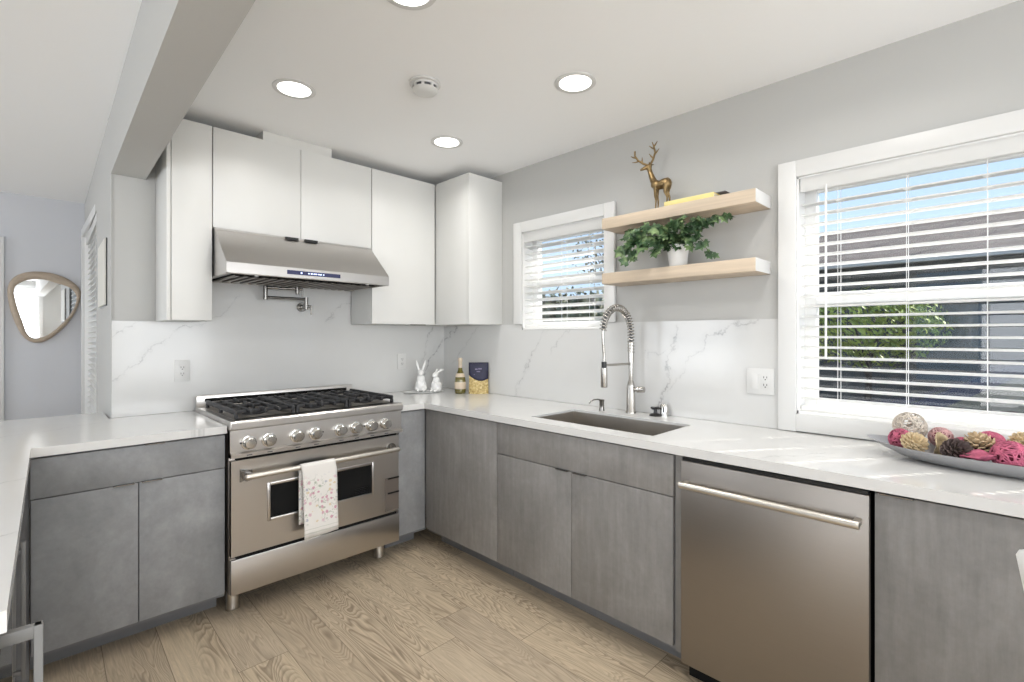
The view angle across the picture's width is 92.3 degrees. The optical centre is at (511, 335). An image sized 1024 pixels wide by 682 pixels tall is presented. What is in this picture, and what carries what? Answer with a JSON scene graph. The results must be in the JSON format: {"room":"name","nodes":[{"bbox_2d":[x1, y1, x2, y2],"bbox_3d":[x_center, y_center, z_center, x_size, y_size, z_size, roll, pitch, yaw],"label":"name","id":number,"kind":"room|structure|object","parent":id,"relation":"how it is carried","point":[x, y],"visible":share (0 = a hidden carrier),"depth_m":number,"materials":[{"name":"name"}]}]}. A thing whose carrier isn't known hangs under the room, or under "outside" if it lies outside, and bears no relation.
{"room":"kitchen","nodes":[
{"label":"kitchen","id":0,"kind":"room"},
{"bbox_2d":[0,192,84,420],"bbox_3d":[-5.344,0.090,2.764,4.900,2.470,0.150,0,0,-45],"label":"wall","id":1,"kind":"structure","parent":0,"point":[42,379],"depth_m":4.08,"materials":[{"name":"grey paint"}]},
{"bbox_2d":[0,237,3,420],"bbox_3d":[-4.423,0.270,3.556,1.042,2.110,0.026,0,0,-45],"label":"door","id":2,"kind":"structure","parent":1,"relation":"in","point":[1,238],"depth_m":3.91,"materials":[{"name":"white paint"}]},
{"bbox_2d":[7,271,80,342],"bbox_3d":[-3.874,-0.234,4.082,0.444,0.587,0.043,0,0,-45],"label":"wall mirror","id":3,"kind":"object","parent":1,"relation":"attached to","point":[41,304],"visible":1,"depth_m":4.06,"materials":[{"name":"brown wood"}]},
{"bbox_2d":[14,279,76,337],"bbox_3d":[-3.876,-0.223,4.091,0.379,0.485,0.012,0,0,-45],"label":"mirror glass","id":4,"kind":"object","parent":3,"relation":"attached to","point":[42,307],"depth_m":4.07,"materials":[{"name":"silver mirror"}]},
{"bbox_2d":[85,112,111,417],"bbox_3d":[-2.828,0.090,3.435,0.140,2.470,2.464,0,0,-43],"label":"wall","id":5,"kind":"structure","parent":0,"point":[97,195],"depth_m":2.88,"materials":[{"name":"grey paint"}]},
{"bbox_2d":[81,205,94,413],"bbox_3d":[-3.106,-0.058,3.729,0.163,1.675,1.370,0,0,-45],"label":"window","id":6,"kind":"structure","parent":5,"relation":"in","point":[85,303],"depth_m":4.13,"materials":[{"name":"white paint"}]},
{"bbox_2d":[86,215,95,412],"bbox_3d":[-3.131,-0.064,3.703,0.063,1.513,1.214,0,0,-43],"label":"window blinds","id":7,"kind":"object","parent":6,"relation":"attached to","point":[91,237],"visible":0.28,"depth_m":3.81,"materials":[{"name":"white plastic"}]},
{"bbox_2d":[98,237,106,308],"bbox_3d":[-2.336,-0.344,2.802,0.014,0.365,0.450,0,0,-43],"label":"wall picture","id":8,"kind":"object","parent":5,"relation":"attached to","point":[102,250],"visible":1,"depth_m":2.71,"materials":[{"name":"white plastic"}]},
{"bbox_2d":[108,115,426,418],"bbox_3d":[-1.297,0.090,3.341,2.238,2.470,0.148,0,0,-45],"label":"wall","id":9,"kind":"structure","parent":0,"point":[133,199],"depth_m":2.57,"materials":[{"name":"grey paint"}]},
{"bbox_2d":[155,119,211,321],"bbox_3d":[-1.729,-0.584,2.587,0.197,1.013,0.289,0,0,-45],"label":"upper cabinet","id":10,"kind":"object","parent":9,"relation":"attached to","point":[183,170],"visible":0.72,"depth_m":2.49,"materials":[{"name":"white laminate"}]},
{"bbox_2d":[112,283,443,417],"bbox_3d":[-1.289,0.052,3.236,2.100,0.734,0.012,0,0,-45],"label":"backsplash","id":11,"kind":"structure","parent":9,"relation":"attached to","point":[250,342],"depth_m":2.98,"materials":[{"name":"stone"}]},
{"bbox_2d":[174,360,189,381],"bbox_3d":[-1.813,0.194,2.702,0.072,0.116,0.009,0,0,-45],"label":"wall outlet","id":12,"kind":"object","parent":11,"relation":"attached to","point":[181,367],"visible":1,"depth_m":2.70,"materials":[{"name":"white plastic"}]},
{"bbox_2d":[179,365,185,376],"bbox_3d":[-1.811,0.194,2.700,0.033,0.066,0.003,0,0,-45],"label":"receptacle","id":13,"kind":"object","parent":12,"relation":"attached to","point":[182,368],"depth_m":2.70,"materials":[{"name":"white plastic"}]},
{"bbox_2d":[263,286,311,314],"bbox_3d":[-1.392,-0.215,3.038,0.284,0.170,0.124,0,0,-45],"label":"pot filler","id":14,"kind":"object","parent":11,"relation":"attached to","point":[301,307],"visible":1,"depth_m":3.02,"materials":[{"name":"silver metal"}]},
{"bbox_2d":[397,354,405,368],"bbox_3d":[-0.825,0.194,3.681,0.072,0.116,0.009,0,0,-45],"label":"wall outlet","id":15,"kind":"object","parent":11,"relation":"attached to","point":[401,358],"visible":1,"depth_m":3.67,"materials":[{"name":"white plastic"}]},
{"bbox_2d":[400,357,403,365],"bbox_3d":[-0.823,0.194,3.679,0.033,0.066,0.003,0,0,-45],"label":"receptacle","id":16,"kind":"object","parent":15,"relation":"attached to","point":[401,358],"depth_m":3.68,"materials":[{"name":"white plastic"}]},
{"bbox_2d":[212,127,370,248],"bbox_3d":[-1.327,-0.819,2.969,0.906,0.543,0.313,0,0,-45],"label":"upper cabinet","id":17,"kind":"object","parent":9,"relation":"attached to","point":[261,186],"visible":0.72,"depth_m":2.82,"materials":[{"name":"white laminate"}]},
{"bbox_2d":[255,130,331,157],"bbox_3d":[-1.345,-1.117,2.978,0.395,0.053,0.276,0,0,-45],"label":"box","id":18,"kind":"object","parent":17,"relation":"on","point":[268,136],"visible":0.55,"depth_m":2.86,"materials":[{"name":"white laminate"}]},
{"bbox_2d":[212,227,388,291],"bbox_3d":[-1.256,-0.429,2.896,0.895,0.264,0.516,0,0,-45],"label":"range hood","id":19,"kind":"object","parent":9,"relation":"attached to","point":[238,257],"visible":0.95,"depth_m":2.71,"materials":[{"name":"silver metal"}]},
{"bbox_2d":[351,168,434,324],"bbox_3d":[-0.834,-0.582,3.472,0.497,1.017,0.291,0,0,-45],"label":"upper cabinet","id":20,"kind":"object","parent":9,"relation":"attached to","point":[402,208],"visible":0.94,"depth_m":3.36,"materials":[{"name":"white laminate"}]},
{"bbox_2d":[29,528,702,681],"bbox_3d":[-1.484,1.365,0.290,6.900,0.080,9.100,0,0,-45],"label":"floor","id":21,"kind":"structure","parent":0,"point":[428,609],"depth_m":2.16,"materials":[{"name":"brown wood"}]},
{"bbox_2d":[13,540,25,681],"bbox_3d":[-2.032,0.890,1.597,0.643,0.869,1.770,0,0,-45],"label":"base cabinet","id":22,"kind":"object","parent":21,"relation":"on","point":[22,551],"visible":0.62,"depth_m":1.63,"materials":[{"name":"wood"}]},
{"bbox_2d":[0,411,226,633],"bbox_3d":[-1.719,0.437,1.509,1.652,0.034,2.407,0,0,-45],"label":"countertop","id":23,"kind":"structure","parent":22,"relation":"on","point":[21,440],"depth_m":2.01,"materials":[{"name":"stone"}]},
{"bbox_2d":[0,591,42,681],"bbox_3d":[-1.192,0.891,0.754,0.677,0.867,0.600,0,0,-45],"label":"beverage cooler","id":24,"kind":"object","parent":21,"relation":"on","point":[34,631],"visible":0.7,"depth_m":0.83,"materials":[{"name":"silver metal"}]},
{"bbox_2d":[15,434,224,681],"bbox_3d":[-1.818,0.890,2.253,0.740,0.869,0.634,0,0,-45],"label":"base cabinet","id":25,"kind":"object","parent":21,"relation":"on","point":[124,541],"visible":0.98,"depth_m":2.03,"materials":[{"name":"wood"}]},
{"bbox_2d":[195,384,402,610],"bbox_3d":[-1.180,0.829,2.789,0.910,0.992,0.722,0,0,-45],"label":"range","id":26,"kind":"object","parent":21,"relation":"on","point":[270,433],"visible":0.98,"depth_m":2.52,"materials":[{"name":"silver metal"}]},
{"bbox_2d":[195,400,402,430],"bbox_3d":[-1.199,0.419,2.808,0.910,0.044,0.667,0,0,-45],"label":"cooktop","id":27,"kind":"object","parent":26,"relation":"in","point":[328,413],"depth_m":2.55,"materials":[{"name":"silver metal"}]},
{"bbox_2d":[299,458,337,540],"bbox_3d":[-0.979,0.826,2.494,0.188,0.379,0.041,0,0,-45],"label":"kitchen towel","id":28,"kind":"object","parent":26,"relation":"hanging from","point":[318,489],"visible":1,"depth_m":2.48,"materials":[{"name":"white fabric"}]},
{"bbox_2d":[384,409,425,547],"bbox_3d":[-0.826,0.890,3.245,0.209,0.869,0.622,0,0,-45],"label":"base cabinet","id":29,"kind":"object","parent":21,"relation":"on","point":[412,441],"visible":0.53,"depth_m":3.02,"materials":[{"name":"wood"}]},
{"bbox_2d":[426,409,513,575],"bbox_3d":[-0.095,0.890,3.067,0.612,0.869,0.657,0,0,-45],"label":"base cabinet","id":30,"kind":"object","parent":21,"relation":"on","point":[461,451],"visible":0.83,"depth_m":2.82,"materials":[{"name":"wood"}]},
{"bbox_2d":[497,422,680,658],"bbox_3d":[0.486,0.890,2.472,0.624,0.869,1.002,0,0,-45],"label":"base cabinet","id":31,"kind":"object","parent":21,"relation":"on","point":[589,524],"visible":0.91,"depth_m":2.17,"materials":[{"name":"wood"}]},
{"bbox_2d":[676,455,683,652],"bbox_3d":[0.692,0.890,1.946,0.128,0.869,0.032,0,0,-45],"label":"filler panel","id":32,"kind":"object","parent":21,"relation":"on","point":[678,457],"visible":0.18,"depth_m":1.90,"materials":[{"name":"wood"}]},
{"bbox_2d":[678,456,874,681],"bbox_3d":[1.032,0.891,1.842,0.640,0.867,0.588,0,0,-45],"label":"dishwasher","id":33,"kind":"object","parent":21,"relation":"on","point":[778,570],"visible":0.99,"depth_m":1.63,"materials":[{"name":"silver metal"}]},
{"bbox_2d":[869,490,874,681],"bbox_3d":[1.063,0.844,1.874,0.552,0.772,0.587,0,0,-45],"label":"tub","id":34,"kind":"object","parent":33,"relation":"in","point":[872,493],"depth_m":1.49,"materials":[{"name":"black"}]},
{"bbox_2d":[875,491,1023,681],"bbox_3d":[1.576,0.890,1.372,0.624,0.869,0.829,0,0,-45],"label":"base cabinet","id":35,"kind":"object","parent":21,"relation":"on","point":[949,592],"visible":0.79,"depth_m":1.34,"materials":[{"name":"wood"}]},
{"bbox_2d":[1016,549,1023,589],"bbox_3d":[0.952,0.849,0.638,0.450,0.955,0.440,0,0,-45],"label":"dining chair","id":36,"kind":"object","parent":21,"relation":"on","point":[1020,554],"visible":1,"depth_m":0.88,"materials":[{"name":"white plastic"}]},
{"bbox_3d":[2.239,0.891,0.711,0.612,0.869,1.036,0,0,-45],"label":"base cabinet","id":37,"kind":"object","parent":21,"relation":"on","visible":0},
{"bbox_2d":[382,388,1023,517],"bbox_3d":[0.852,0.437,1.969,0.816,0.034,4.799,0,0,-45],"label":"countertop","id":38,"kind":"structure","parent":37,"relation":"on","point":[857,463],"depth_m":1.83,"materials":[{"name":"stone"}]},
{"bbox_2d":[403,390,443,393],"bbox_3d":[-0.652,0.415,3.620,0.294,0.010,0.197,0,0,-45],"label":"plate","id":39,"kind":"object","parent":38,"relation":"on","point":[412,391],"visible":0.8,"depth_m":3.58,"materials":[{"name":"white ceramic"}]},
{"bbox_2d":[414,360,426,391],"bbox_3d":[-0.673,0.298,3.627,0.093,0.232,0.124,0,0,-10],"label":"rabbit figurine","id":40,"kind":"object","parent":39,"relation":"on","point":[420,385],"visible":1,"depth_m":3.59,"materials":[{"name":"white ceramic"}]},
{"bbox_2d":[430,369,443,391],"bbox_3d":[-0.558,0.331,3.635,0.083,0.166,0.111,0,0,30],"label":"rabbit figurine","id":41,"kind":"object","parent":39,"relation":"on","point":[436,385],"visible":1,"depth_m":3.61,"materials":[{"name":"white ceramic"}]},
{"bbox_2d":[455,358,465,393],"bbox_3d":[-0.376,0.290,3.569,0.082,0.259,0.082,0,0,-45],"label":"bottle","id":42,"kind":"object","parent":38,"relation":"on","point":[460,381],"visible":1,"depth_m":3.54,"materials":[{"name":"green glass"}]},
{"bbox_2d":[469,362,488,393],"bbox_3d":[-0.242,0.307,3.562,0.144,0.225,0.058,0,0,-3],"label":"bag","id":43,"kind":"object","parent":38,"relation":"on","point":[478,371],"visible":1,"depth_m":3.55,"materials":[{"name":"blue paper"}]},
{"bbox_2d":[589,399,604,410],"bbox_3d":[0.470,0.386,2.740,0.099,0.068,0.032,0,0,-18],"label":"soap dispenser","id":44,"kind":"object","parent":38,"relation":"on","point":[601,401],"visible":1,"depth_m":2.74,"materials":[{"name":"silver metal"}]},
{"bbox_2d":[538,411,684,435],"bbox_3d":[0.471,0.548,2.430,0.359,0.232,0.699,0,0,-45],"label":"sink","id":45,"kind":"object","parent":38,"relation":"in","point":[602,421],"visible":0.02,"depth_m":2.60,"materials":[{"name":"silver metal"}]},
{"bbox_2d":[599,304,644,413],"bbox_3d":[0.578,0.127,2.575,0.278,0.586,0.105,0,0,-41],"label":"faucet","id":46,"kind":"object","parent":38,"relation":"on","point":[630,401],"visible":1,"depth_m":2.64,"materials":[{"name":"silver metal"}]},
{"bbox_2d":[649,406,660,416],"bbox_3d":[0.751,0.397,2.574,0.062,0.046,0.062,0,0,-45],"label":"stopper","id":47,"kind":"object","parent":38,"relation":"on","point":[655,414],"visible":1,"depth_m":2.56,"materials":[{"name":"black plastic"}]},
{"bbox_2d":[660,404,667,416],"bbox_3d":[0.794,0.388,2.563,0.042,0.064,0.042,0,0,-22],"label":"air gap","id":48,"kind":"object","parent":38,"relation":"on","point":[663,407],"visible":1,"depth_m":2.55,"materials":[{"name":"silver metal"}]},
{"bbox_2d":[867,434,1023,478],"bbox_3d":[1.561,0.390,1.508,0.324,0.060,0.779,0,0,-45],"label":"tray","id":49,"kind":"object","parent":38,"relation":"on","point":[988,467],"visible":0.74,"depth_m":1.52,"materials":[{"name":"grey metal"}]},
{"bbox_2d":[888,428,908,447],"bbox_3d":[1.354,0.361,1.710,0.074,0.075,0.075,0,0,-45],"label":"ball","id":50,"kind":"object","parent":49,"relation":"in","point":[894,437],"visible":0.6,"depth_m":1.70,"materials":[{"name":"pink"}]},
{"bbox_2d":[892,412,927,436],"bbox_3d":[1.409,0.322,1.740,0.101,0.102,0.101,0,0,-45],"label":"ball","id":51,"kind":"object","parent":49,"relation":"on","point":[918,426],"visible":0.7,"depth_m":1.72,"materials":[{"name":"wicker"}]},
{"bbox_2d":[900,432,929,451],"bbox_3d":[1.343,0.357,1.639,0.074,0.069,0.076,0,0,-45],"label":"dried flower","id":52,"kind":"object","parent":49,"relation":"in","point":[910,440],"visible":0.93,"depth_m":1.63,"materials":[{"name":"beige plant"}]},
{"bbox_2d":[927,427,953,445],"bbox_3d":[1.490,0.353,1.709,0.069,0.069,0.071,0,0,-45],"label":"ball","id":53,"kind":"object","parent":49,"relation":"on","point":[932,433],"visible":0.55,"depth_m":1.70,"materials":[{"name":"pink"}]},
{"bbox_2d":[934,432,948,454],"bbox_3d":[1.394,0.356,1.595,0.046,0.079,0.038,0,0,-45],"label":"dried petal","id":54,"kind":"object","parent":49,"relation":"on","point":[939,437],"visible":0.7,"depth_m":1.61,"materials":[{"name":"beige plant"}]},
{"bbox_2d":[939,438,972,458],"bbox_3d":[1.400,0.362,1.548,0.084,0.082,0.081,0,0,-45],"label":"pinecone","id":55,"kind":"object","parent":49,"relation":"in","point":[955,447],"visible":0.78,"depth_m":1.54,"materials":[{"name":"brown plant"}]},
{"bbox_2d":[960,449,997,460],"bbox_3d":[1.413,0.364,1.488,0.041,0.036,0.086,0,0,-45],"label":"dried petal","id":56,"kind":"object","parent":49,"relation":"on","point":[976,454],"visible":0.94,"depth_m":1.49,"materials":[{"name":"pink plant"}]},
{"bbox_2d":[964,431,995,452],"bbox_3d":[1.484,0.349,1.558,0.085,0.090,0.085,0,0,-21],"label":"pinecone","id":57,"kind":"object","parent":49,"relation":"in","point":[982,441],"visible":0.49,"depth_m":1.54,"materials":[{"name":"brown plant"}]},
{"bbox_2d":[981,431,1005,444],"bbox_3d":[1.563,0.350,1.605,0.075,0.076,0.076,0,0,-45],"label":"ball","id":58,"kind":"object","parent":49,"relation":"on","point":[998,437],"visible":0.34,"depth_m":1.58,"materials":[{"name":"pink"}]},
{"bbox_2d":[989,441,1023,466],"bbox_3d":[1.484,0.359,1.465,0.090,0.090,0.090,0,0,-45],"label":"ball","id":59,"kind":"object","parent":49,"relation":"on","point":[1008,452],"visible":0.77,"depth_m":1.44,"materials":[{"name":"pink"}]},
{"bbox_2d":[1007,431,1023,444],"bbox_3d":[1.626,0.338,1.560,0.075,0.065,0.078,0,0,-45],"label":"dried flower","id":60,"kind":"object","parent":49,"relation":"in","point":[1018,437],"visible":0.54,"depth_m":1.56,"materials":[{"name":"beige plant"}]},
{"bbox_2d":[0,0,1017,203],"bbox_3d":[-1.484,-1.205,0.290,6.900,0.120,9.100,0,0,-45],"label":"ceiling","id":61,"kind":"structure","parent":0,"point":[497,64],"depth_m":2.09,"materials":[{"name":"white paint"}]},
{"bbox_2d":[111,0,254,179],"bbox_3d":[0.193,-0.985,0.228,0.143,0.321,6.378,0,0,-43],"label":"beam","id":62,"kind":"structure","parent":61,"relation":"attached to","point":[175,46],"depth_m":1.62,"materials":[{"name":"grey paint"}]},
{"bbox_2d":[272,78,315,98],"bbox_3d":[-1.011,-1.142,2.281,0.188,0.004,0.188,0,0,-45],"label":"recessed light","id":63,"kind":"object","parent":61,"relation":"in","point":[291,88],"visible":1,"depth_m":2.27,"materials":[{"name":"white paint"}]},
{"bbox_2d":[387,0,435,9],"bbox_3d":[-0.343,-1.142,1.631,0.188,0.004,0.188,0,0,-45],"label":"recessed light","id":64,"kind":"object","parent":61,"relation":"in","point":[404,4],"visible":1,"depth_m":1.69,"materials":[{"name":"white paint"}]},
{"bbox_2d":[409,75,440,97],"bbox_3d":[-0.394,-1.119,2.229,0.140,0.050,0.140,0,0,-45],"label":"smoke detector","id":65,"kind":"object","parent":61,"relation":"attached to","point":[424,86],"visible":1,"depth_m":2.19,"materials":[{"name":"white plastic"}]},
{"bbox_2d":[431,136,462,148],"bbox_3d":[-0.386,-1.142,2.907,0.188,0.004,0.188,0,0,-45],"label":"recessed light","id":66,"kind":"object","parent":61,"relation":"in","point":[448,142],"visible":1,"depth_m":2.90,"materials":[{"name":"white paint"}]},
{"bbox_2d":[555,72,595,93],"bbox_3d":[0.287,-1.142,2.225,0.188,0.004,0.188,0,0,-45],"label":"recessed light","id":67,"kind":"object","parent":61,"relation":"in","point":[572,82],"visible":1,"depth_m":2.22,"materials":[{"name":"white paint"}]},
{"bbox_2d":[667,244,688,265],"bbox_3d":[0.827,-0.392,2.450,0.107,0.112,0.107,0,0,-45],"label":"pot","id":68,"kind":"object","parent":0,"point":[677,255],"depth_m":2.41,"materials":[{"name":"white ceramic"}]},
{"bbox_2d":[451,0,1023,440],"bbox_3d":[1.741,0.090,1.768,0.138,2.470,6.660,0,0,-45],"label":"wall","id":69,"kind":"structure","parent":0,"point":[971,68],"depth_m":2.27,"materials":[{"name":"grey paint"}]},
{"bbox_2d":[418,172,501,325],"bbox_3d":[-0.413,-0.584,3.625,0.305,1.013,0.665,0,0,-45],"label":"upper cabinet","id":70,"kind":"object","parent":69,"relation":"attached to","point":[468,206],"visible":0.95,"depth_m":3.39,"materials":[{"name":"white laminate"}]},
{"bbox_2d":[513,201,615,329],"bbox_3d":[0.354,-0.404,3.146,0.168,0.727,0.814,0,0,-45],"label":"window","id":71,"kind":"structure","parent":69,"relation":"in","point":[608,209],"depth_m":3.23,"materials":[{"name":"white paint"}]},
{"bbox_2d":[524,218,603,327],"bbox_3d":[0.332,-0.372,3.122,0.063,0.636,0.652,0,0,-45],"label":"window blinds","id":72,"kind":"object","parent":71,"relation":"attached to","point":[594,224],"visible":0.92,"depth_m":3.11,"materials":[{"name":"white plastic"}]},
{"bbox_2d":[444,319,777,428],"bbox_3d":[0.329,0.172,3.086,0.012,0.494,2.478,0,0,-45],"label":"backsplash","id":73,"kind":"structure","parent":69,"relation":"attached to","point":[698,369],"depth_m":2.69,"materials":[{"name":"stone"}]},
{"bbox_2d":[747,368,773,394],"bbox_3d":[1.138,0.210,2.254,0.010,0.118,0.118,0,0,-45],"label":"wall outlet","id":74,"kind":"object","parent":73,"relation":"attached to","point":[759,380],"visible":1,"depth_m":2.25,"materials":[{"name":"white plastic"}]},
{"bbox_2d":[751,374,757,387],"bbox_3d":[1.120,0.210,2.268,0.004,0.066,0.033,0,0,-45],"label":"switch","id":75,"kind":"object","parent":74,"relation":"attached to","point":[754,377],"depth_m":2.27,"materials":[{"name":"white plastic"}]},
{"bbox_2d":[761,374,768,388],"bbox_3d":[1.153,0.210,2.236,0.003,0.066,0.033,0,0,-45],"label":"receptacle","id":76,"kind":"object","parent":74,"relation":"attached to","point":[764,377],"depth_m":2.24,"materials":[{"name":"white plastic"}]},
{"bbox_2d":[602,257,770,286],"bbox_3d":[0.833,-0.307,2.453,0.188,0.058,0.792,0,0,-45],"label":"floating shelf","id":77,"kind":"object","parent":69,"relation":"attached to","point":[754,266],"visible":1,"depth_m":2.33,"materials":[{"name":"brown wood"}]},
{"bbox_2d":[614,212,733,266],"bbox_3d":[0.783,-0.455,2.410,0.225,0.237,0.582,0,0,-45],"label":"ivy","id":78,"kind":"object","parent":77,"relation":"on","point":[677,246],"visible":0.98,"depth_m":2.40,"materials":[{"name":"green plant"}]},
{"bbox_2d":[602,188,770,233],"bbox_3d":[0.833,-0.604,2.453,0.188,0.058,0.792,0,0,-45],"label":"floating shelf","id":79,"kind":"object","parent":69,"relation":"attached to","point":[750,200],"visible":0.98,"depth_m":2.32,"materials":[{"name":"brown wood"}]},
{"bbox_2d":[631,142,671,207],"bbox_3d":[0.721,-0.822,2.535,0.200,0.379,0.083,0,0,25],"label":"deer figurine","id":80,"kind":"object","parent":79,"relation":"on","point":[665,184],"visible":0.93,"depth_m":2.53,"materials":[{"name":"gold metal"}]},
{"bbox_2d":[664,192,718,205],"bbox_3d":[0.888,-0.645,2.383,0.154,0.023,0.245,0,0,-45],"label":"book","id":81,"kind":"object","parent":79,"relation":"on","point":[711,194],"visible":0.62,"depth_m":2.32,"materials":[{"name":"beige paper"}]},
{"bbox_2d":[715,191,728,194],"bbox_3d":[0.962,-0.658,2.330,0.123,0.004,0.145,0,0,-45],"label":"book","id":82,"kind":"object","parent":81,"relation":"on","point":[720,192],"visible":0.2,"depth_m":2.26,"materials":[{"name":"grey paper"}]},
{"bbox_2d":[778,109,1023,440],"bbox_3d":[1.787,-0.172,1.700,0.168,1.180,1.544,0,0,-45],"label":"window","id":83,"kind":"structure","parent":69,"relation":"in","point":[790,198],"depth_m":2.09,"materials":[{"name":"white paint"}]},
{"bbox_2d":[800,134,1023,430],"bbox_3d":[1.764,-0.179,1.674,1.382,1.011,0.076,0,0,45],"label":"window blinds","id":84,"kind":"object","parent":83,"relation":"attached to","point":[1011,144],"visible":0.99,"depth_m":1.88,"materials":[{"name":"white plastic"}]},
{"label":"outside","id":85,"kind":"structure","parent":0,"visible":0},
{"bbox_3d":[11.611,1.750,18.544,37.400,0.150,70.000,0,0,-45],"label":"ground","id":86,"kind":"structure","parent":85,"visible":0},
{"bbox_2d":[542,286,603,321],"bbox_3d":[0.707,0.373,9.456,1.890,2.610,6.449,0,0,-45],"label":"hedge","id":87,"kind":"object","parent":86,"relation":"on","point":[593,314],"visible":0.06,"depth_m":8.67,"materials":[{"name":"green plant"}]},
{"bbox_2d":[572,232,603,286],"bbox_3d":[2.288,-0.539,11.310,1.730,4.431,2.149,0,0,-45],"label":"tree","id":88,"kind":"object","parent":86,"relation":"on","point":[595,255],"visible":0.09,"depth_m":11.32,"materials":[{"name":"green plant"}]},
{"bbox_2d":[819,286,953,398],"bbox_3d":[4.551,0.520,6.339,1.257,2.315,1.727,0,0,-45],"label":"tree","id":89,"kind":"object","parent":86,"relation":"on","point":[868,342],"visible":0.52,"depth_m":6.12,"materials":[{"name":"green plant"}]},
{"bbox_2d":[819,211,1023,399],"bbox_3d":[12.242,-0.100,5.064,7.280,3.550,14.960,0,0,-45],"label":"house","id":90,"kind":"structure","parent":86,"relation":"on","point":[1016,228],"depth_m":7.03,"materials":[{"name":"stone"}]},
{"bbox_2d":[857,360,1023,413],"bbox_3d":[4.924,0.925,4.105,1.915,1.500,4.440,0,0,-45],"label":"parked car","id":91,"kind":"object","parent":86,"relation":"on","point":[1000,368],"visible":0.04,"depth_m":4.06,"materials":[{"name":"blue paint"}]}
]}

